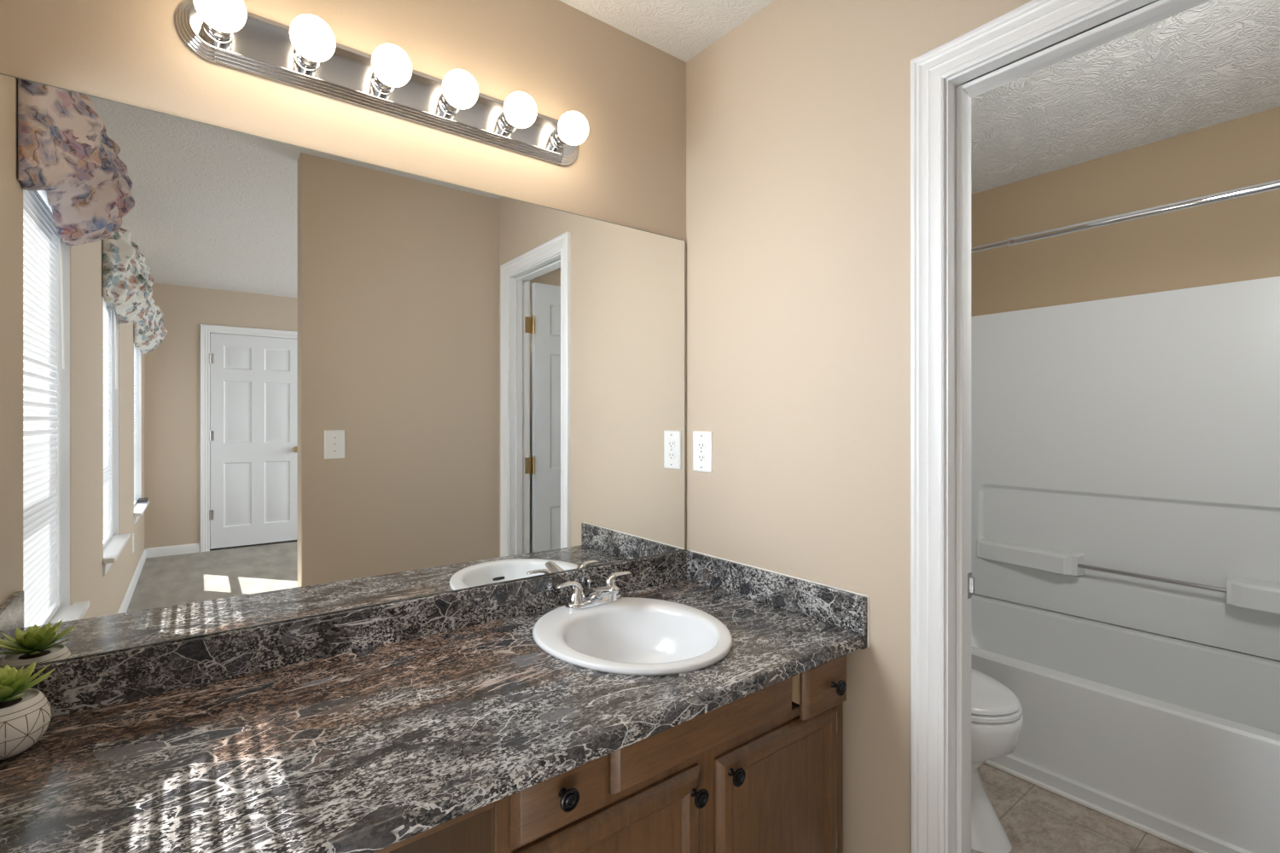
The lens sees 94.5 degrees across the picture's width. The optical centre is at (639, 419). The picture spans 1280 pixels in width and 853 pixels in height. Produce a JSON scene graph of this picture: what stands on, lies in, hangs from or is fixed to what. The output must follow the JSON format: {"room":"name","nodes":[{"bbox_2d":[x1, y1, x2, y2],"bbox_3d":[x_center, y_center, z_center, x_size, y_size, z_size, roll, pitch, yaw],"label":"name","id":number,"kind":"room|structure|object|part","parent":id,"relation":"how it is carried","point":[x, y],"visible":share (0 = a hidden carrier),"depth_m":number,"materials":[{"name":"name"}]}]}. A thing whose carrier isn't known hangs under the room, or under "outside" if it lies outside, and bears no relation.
{"room":"bathroom","nodes":[
{"label":"bathroom","id":0,"kind":"room"},
{"bbox_2d":[0,0,686,852],"bbox_3d":[0.120,-0.050,2.068,3.680,2.540,0.124,0,0,-38],"label":"wall","id":1,"kind":"structure","parent":0,"point":[629,170],"depth_m":1.50,"materials":[{"name":"beige paint"}]},
{"bbox_2d":[0,72,685,669],"bbox_3d":[-0.522,-0.084,1.498,1.692,1.050,0.006,0,0,-37],"label":"wall mirror","id":2,"kind":"object","parent":1,"relation":"attached to","point":[247,380],"visible":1,"depth_m":1.29,"materials":[{"name":"clear glass"}]},
{"bbox_2d":[16,550,688,716],"bbox_3d":[-0.517,0.490,1.493,1.710,0.094,0.020,0,0,-37],"label":"backsplash","id":3,"kind":"structure","parent":1,"relation":"attached to","point":[78,684],"depth_m":1.31,"materials":[{"name":"stone"}]},
{"bbox_2d":[175,0,588,166],"bbox_3d":[-0.515,-0.804,1.416,0.940,0.129,0.143,0,0,-37],"label":"vanity light","id":4,"kind":"object","parent":1,"relation":"attached to","point":[305,54],"visible":1,"depth_m":1.36,"materials":[{"name":"silver metal"}]},
{"bbox_2d":[193,0,246,40],"bbox_3d":[-0.827,-0.804,1.165,0.085,0.085,0.120,0,0,-38],"label":"bulb","id":5,"kind":"object","parent":4,"relation":"attached to","point":[213,20],"depth_m":1.15,"materials":[{"name":"beige glass"}]},
{"bbox_2d":[289,14,335,68],"bbox_3d":[-0.700,-0.804,1.261,0.085,0.085,0.120,0,0,-38],"label":"bulb","id":6,"kind":"object","parent":4,"relation":"attached to","point":[311,41],"depth_m":1.23,"materials":[{"name":"beige glass"}]},
{"bbox_2d":[371,43,412,93],"bbox_3d":[-0.574,-0.804,1.357,0.085,0.085,0.120,0,0,-38],"label":"bulb","id":7,"kind":"object","parent":4,"relation":"attached to","point":[391,66],"depth_m":1.32,"materials":[{"name":"beige glass"}]},
{"bbox_2d":[439,69,478,113],"bbox_3d":[-0.447,-0.804,1.453,0.085,0.085,0.120,0,0,-38],"label":"bulb","id":8,"kind":"object","parent":4,"relation":"attached to","point":[458,90],"depth_m":1.42,"materials":[{"name":"beige glass"}]},
{"bbox_2d":[499,91,536,132],"bbox_3d":[-0.321,-0.804,1.550,0.085,0.085,0.120,0,0,-38],"label":"bulb","id":9,"kind":"object","parent":4,"relation":"attached to","point":[518,112],"depth_m":1.51,"materials":[{"name":"beige glass"}]},
{"bbox_2d":[551,110,588,148],"bbox_3d":[-0.195,-0.804,1.646,0.085,0.085,0.120,0,0,-38],"label":"bulb","id":10,"kind":"object","parent":4,"relation":"attached to","point":[572,129],"depth_m":1.61,"materials":[{"name":"beige glass"}]},
{"bbox_2d":[558,0,773,62],"bbox_3d":[2.036,-1.270,0.129,4.341,0.100,5.536,0,0,-38],"label":"ceiling","id":11,"kind":"structure","parent":0,"point":[682,29],"depth_m":1.79,"materials":[{"name":"white paint"}]},
{"bbox_2d":[686,0,1031,852],"bbox_3d":[0.686,-0.045,1.429,0.115,2.550,1.579,0,0,-38],"label":"wall","id":12,"kind":"structure","parent":0,"point":[798,116],"depth_m":1.60,"materials":[{"name":"beige paint"}]},
{"bbox_2d":[692,430,712,472],"bbox_3d":[0.205,0.104,1.951,0.008,0.134,0.089,0,0,-38],"label":"outlet","id":13,"kind":"object","parent":12,"relation":"attached to","point":[702,441],"visible":1,"depth_m":1.95,"materials":[{"name":"white plastic"}]},
{"bbox_2d":[698,453,704,462],"bbox_3d":[0.202,0.124,1.949,0.002,0.029,0.034,0,0,-38],"label":"receptacle","id":14,"kind":"object","parent":13,"relation":"attached to","point":[701,456],"depth_m":1.95,"materials":[{"name":"grey plastic"}]},
{"bbox_2d":[698,441,704,449],"bbox_3d":[0.202,0.085,1.949,0.002,0.029,0.034,0,0,-38],"label":"receptacle","id":15,"kind":"object","parent":13,"relation":"attached to","point":[701,444],"depth_m":1.95,"materials":[{"name":"grey plastic"}]},
{"bbox_2d":[910,0,1210,852],"bbox_3d":[0.911,0.190,1.138,0.152,2.060,0.728,0,0,-38],"label":"door frame","id":16,"kind":"structure","parent":12,"relation":"attached to","point":[1032,37],"depth_m":1.35,"materials":[{"name":"white paint"}]},
{"bbox_3d":[0.772,0.390,1.387,0.041,0.060,0.006,0,0,-38],"label":"strike plate","id":17,"kind":"part","parent":16,"relation":"part of","materials":[{"name":"silver metal"}]},
{"bbox_2d":[971,763,1192,852],"bbox_3d":[0.621,1.270,1.419,3.681,0.100,1.763,0,0,-38],"label":"floor","id":18,"kind":"structure","parent":0,"point":[1034,819],"depth_m":1.78,"materials":[{"name":"tile"}]},
{"bbox_2d":[372,654,846,852],"bbox_3d":[-0.311,0.895,1.200,1.676,0.650,0.670,0,0,-38],"label":"vanity cabinet","id":19,"kind":"object","parent":18,"relation":"on","point":[761,771],"visible":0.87,"depth_m":1.20,"materials":[{"name":"brown wood"}]},
{"bbox_3d":[-0.525,0.589,0.709,0.738,0.038,0.019,0,0,-38],"label":"knee space rail","id":20,"kind":"part","parent":19,"relation":"part of","materials":[{"name":"brown wood"}]},
{"bbox_2d":[0,550,869,852],"bbox_3d":[-0.315,0.508,1.232,1.712,0.135,0.694,0,0,-38],"label":"countertop","id":21,"kind":"structure","parent":19,"relation":"on","point":[371,729],"depth_m":1.08,"materials":[{"name":"stone"}]},
{"bbox_2d":[0,688,52,760],"bbox_3d":[-1.027,0.493,0.953,0.114,0.084,0.113,0,0,-38],"label":"pot","id":22,"kind":"object","parent":21,"relation":"on","point":[24,720],"depth_m":0.94,"materials":[{"name":"white ceramic"}]},
{"bbox_2d":[0,661,55,760],"bbox_3d":[-1.036,0.469,0.956,0.126,0.132,0.141,0,0,-38],"label":"succulent","id":23,"kind":"object","parent":21,"relation":"on","point":[26,712],"visible":1,"depth_m":0.95,"materials":[{"name":"white ceramic"}]},
{"bbox_2d":[556,571,631,610],"bbox_3d":[-0.126,0.486,1.681,0.199,0.077,0.167,0,0,2],"label":"faucet","id":24,"kind":"object","parent":21,"relation":"on","point":[609,593],"visible":1,"depth_m":1.64,"materials":[{"name":"silver metal"}]},
{"bbox_3d":[-0.194,0.464,1.635,0.086,0.034,0.027,0,0,-45],"label":"lever","id":25,"kind":"part","parent":24,"relation":"part of","materials":[{"name":"silver metal"}]},
{"bbox_3d":[-0.176,0.485,1.654,0.054,0.053,0.054,0,0,-38],"label":"handle","id":26,"kind":"part","parent":24,"relation":"part of","materials":[{"name":"silver metal"}]},
{"bbox_3d":[-0.147,0.486,1.710,0.013,0.051,0.013,0,0,-38],"label":"lift rod","id":27,"kind":"part","parent":24,"relation":"part of","materials":[{"name":"silver metal"}]},
{"bbox_3d":[-0.105,0.488,1.656,0.054,0.071,0.140,0,0,-38],"label":"spout","id":28,"kind":"part","parent":24,"relation":"part of","materials":[{"name":"silver metal"}]},
{"bbox_3d":[-0.086,0.485,1.724,0.054,0.053,0.054,0,0,-38],"label":"handle","id":29,"kind":"part","parent":24,"relation":"part of","materials":[{"name":"silver metal"}]},
{"bbox_3d":[-0.063,0.464,1.737,0.086,0.034,0.027,0,0,-31],"label":"lever","id":30,"kind":"part","parent":24,"relation":"part of","materials":[{"name":"silver metal"}]},
{"bbox_2d":[532,597,732,675],"bbox_3d":[-0.021,0.602,1.492,0.470,0.160,0.537,0,0,-38],"label":"sink","id":31,"kind":"object","parent":21,"relation":"in","point":[629,636],"visible":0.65,"depth_m":1.60,"materials":[{"name":"white porcelain"},{"name":"chrome"}]},
{"bbox_3d":[-0.411,0.895,1.178,0.016,0.650,0.583,0,0,-38],"label":"panel","id":32,"kind":"part","parent":19,"relation":"part of","materials":[{"name":"brown wood"}]},
{"bbox_3d":[-0.133,0.625,0.987,0.178,0.107,0.020,0,0,-38],"label":"drawer","id":33,"kind":"part","parent":19,"relation":"part of","materials":[{"name":"brown wood"}]},
{"bbox_3d":[-0.119,0.617,0.968,0.036,0.036,0.028,0,0,-38],"label":"knob","id":34,"kind":"part","parent":19,"relation":"part of","materials":[{"name":"black metal"}]},
{"bbox_3d":[-0.040,0.895,1.060,0.405,0.409,0.020,0,0,-38],"label":"door","id":35,"kind":"part","parent":19,"relation":"part of","materials":[{"name":"brown wood"}]},
{"bbox_3d":[-0.042,0.895,1.062,0.305,0.309,0.005,0,0,-38],"label":"door panel","id":36,"kind":"part","parent":19,"relation":"part of","materials":[{"name":"brown wood"}]},
{"bbox_3d":[0.138,0.850,1.222,0.938,0.560,0.019,0,0,-38],"label":"frame","id":37,"kind":"part","parent":19,"relation":"part of","materials":[{"name":"brown wood"}]},
{"bbox_3d":[0.113,0.730,1.148,0.036,0.036,0.028,0,0,-38],"label":"knob","id":38,"kind":"part","parent":19,"relation":"part of","materials":[{"name":"black metal"}]},
{"bbox_3d":[0.196,0.728,1.212,0.036,0.036,0.028,0,0,-38],"label":"knob","id":39,"kind":"part","parent":19,"relation":"part of","materials":[{"name":"black metal"}]},
{"bbox_3d":[0.322,0.899,1.340,0.418,0.402,0.020,0,0,-38],"label":"door","id":40,"kind":"part","parent":19,"relation":"part of","materials":[{"name":"brown wood"}]},
{"bbox_3d":[0.320,0.899,1.342,0.318,0.302,0.005,0,0,-38],"label":"door panel","id":41,"kind":"part","parent":19,"relation":"part of","materials":[{"name":"brown wood"}]},
{"bbox_3d":[0.438,0.631,1.403,0.162,0.118,0.020,0,0,-38],"label":"drawer","id":42,"kind":"part","parent":19,"relation":"part of","materials":[{"name":"brown wood"}]},
{"bbox_3d":[0.466,0.629,1.396,0.036,0.036,0.028,0,0,-38],"label":"knob","id":43,"kind":"part","parent":19,"relation":"part of","materials":[{"name":"black metal"}]},
{"bbox_2d":[971,668,1022,852],"bbox_3d":[0.811,0.851,1.974,0.452,0.738,0.816,0,0,-38],"label":"toilet","id":44,"kind":"object","parent":18,"relation":"on","point":[996,710],"visible":0.2,"depth_m":1.67,"materials":[{"name":"white ceramic"}]},
{"bbox_3d":[0.915,0.805,1.841,0.354,0.026,0.466,0,0,-38],"label":"lid","id":45,"kind":"part","parent":44,"relation":"part of","materials":[{"name":"white plastic"}]},
{"bbox_3d":[0.917,0.829,1.837,0.358,0.018,0.465,0,0,-38],"label":"seat","id":46,"kind":"part","parent":44,"relation":"part of","materials":[{"name":"white plastic"}]},
{"bbox_2d":[971,593,1279,852],"bbox_3d":[1.665,1.032,2.184,0.805,0.375,1.570,0,0,-38],"label":"bathtub","id":47,"kind":"object","parent":18,"relation":"on","point":[1176,741],"visible":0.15,"depth_m":1.91,"materials":[{"name":"white plastic"}]},
{"bbox_2d":[971,179,1279,253],"bbox_3d":[1.384,-0.625,1.969,0.044,0.044,1.575,0,0,-38],"label":"shower rod","id":48,"kind":"object","parent":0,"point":[1271,185],"visible":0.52,"depth_m":1.79,"materials":[{"name":"silver metal"}]},
{"bbox_2d":[971,106,1279,316],"bbox_3d":[2.041,-0.050,2.477,0.140,2.540,1.579,0,0,-38],"label":"wall","id":49,"kind":"structure","parent":0,"point":[1235,240],"depth_m":2.39,"materials":[{"name":"beige paint"}]},
{"bbox_2d":[971,276,1279,661],"bbox_3d":[1.679,0.168,2.196,0.773,1.348,1.573,0,0,-38],"label":"tub surround","id":50,"kind":"object","parent":49,"relation":"attached to","point":[1125,450],"visible":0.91,"depth_m":2.38,"materials":[{"name":"white plastic"}]},
{"bbox_2d":[971,0,1279,194],"bbox_3d":[1.358,-1.155,1.949,1.583,0.100,1.577,0,0,-38],"label":"ceiling","id":51,"kind":"structure","parent":0,"point":[1213,62],"depth_m":2.00,"materials":[{"name":"white paint"}]}
]}

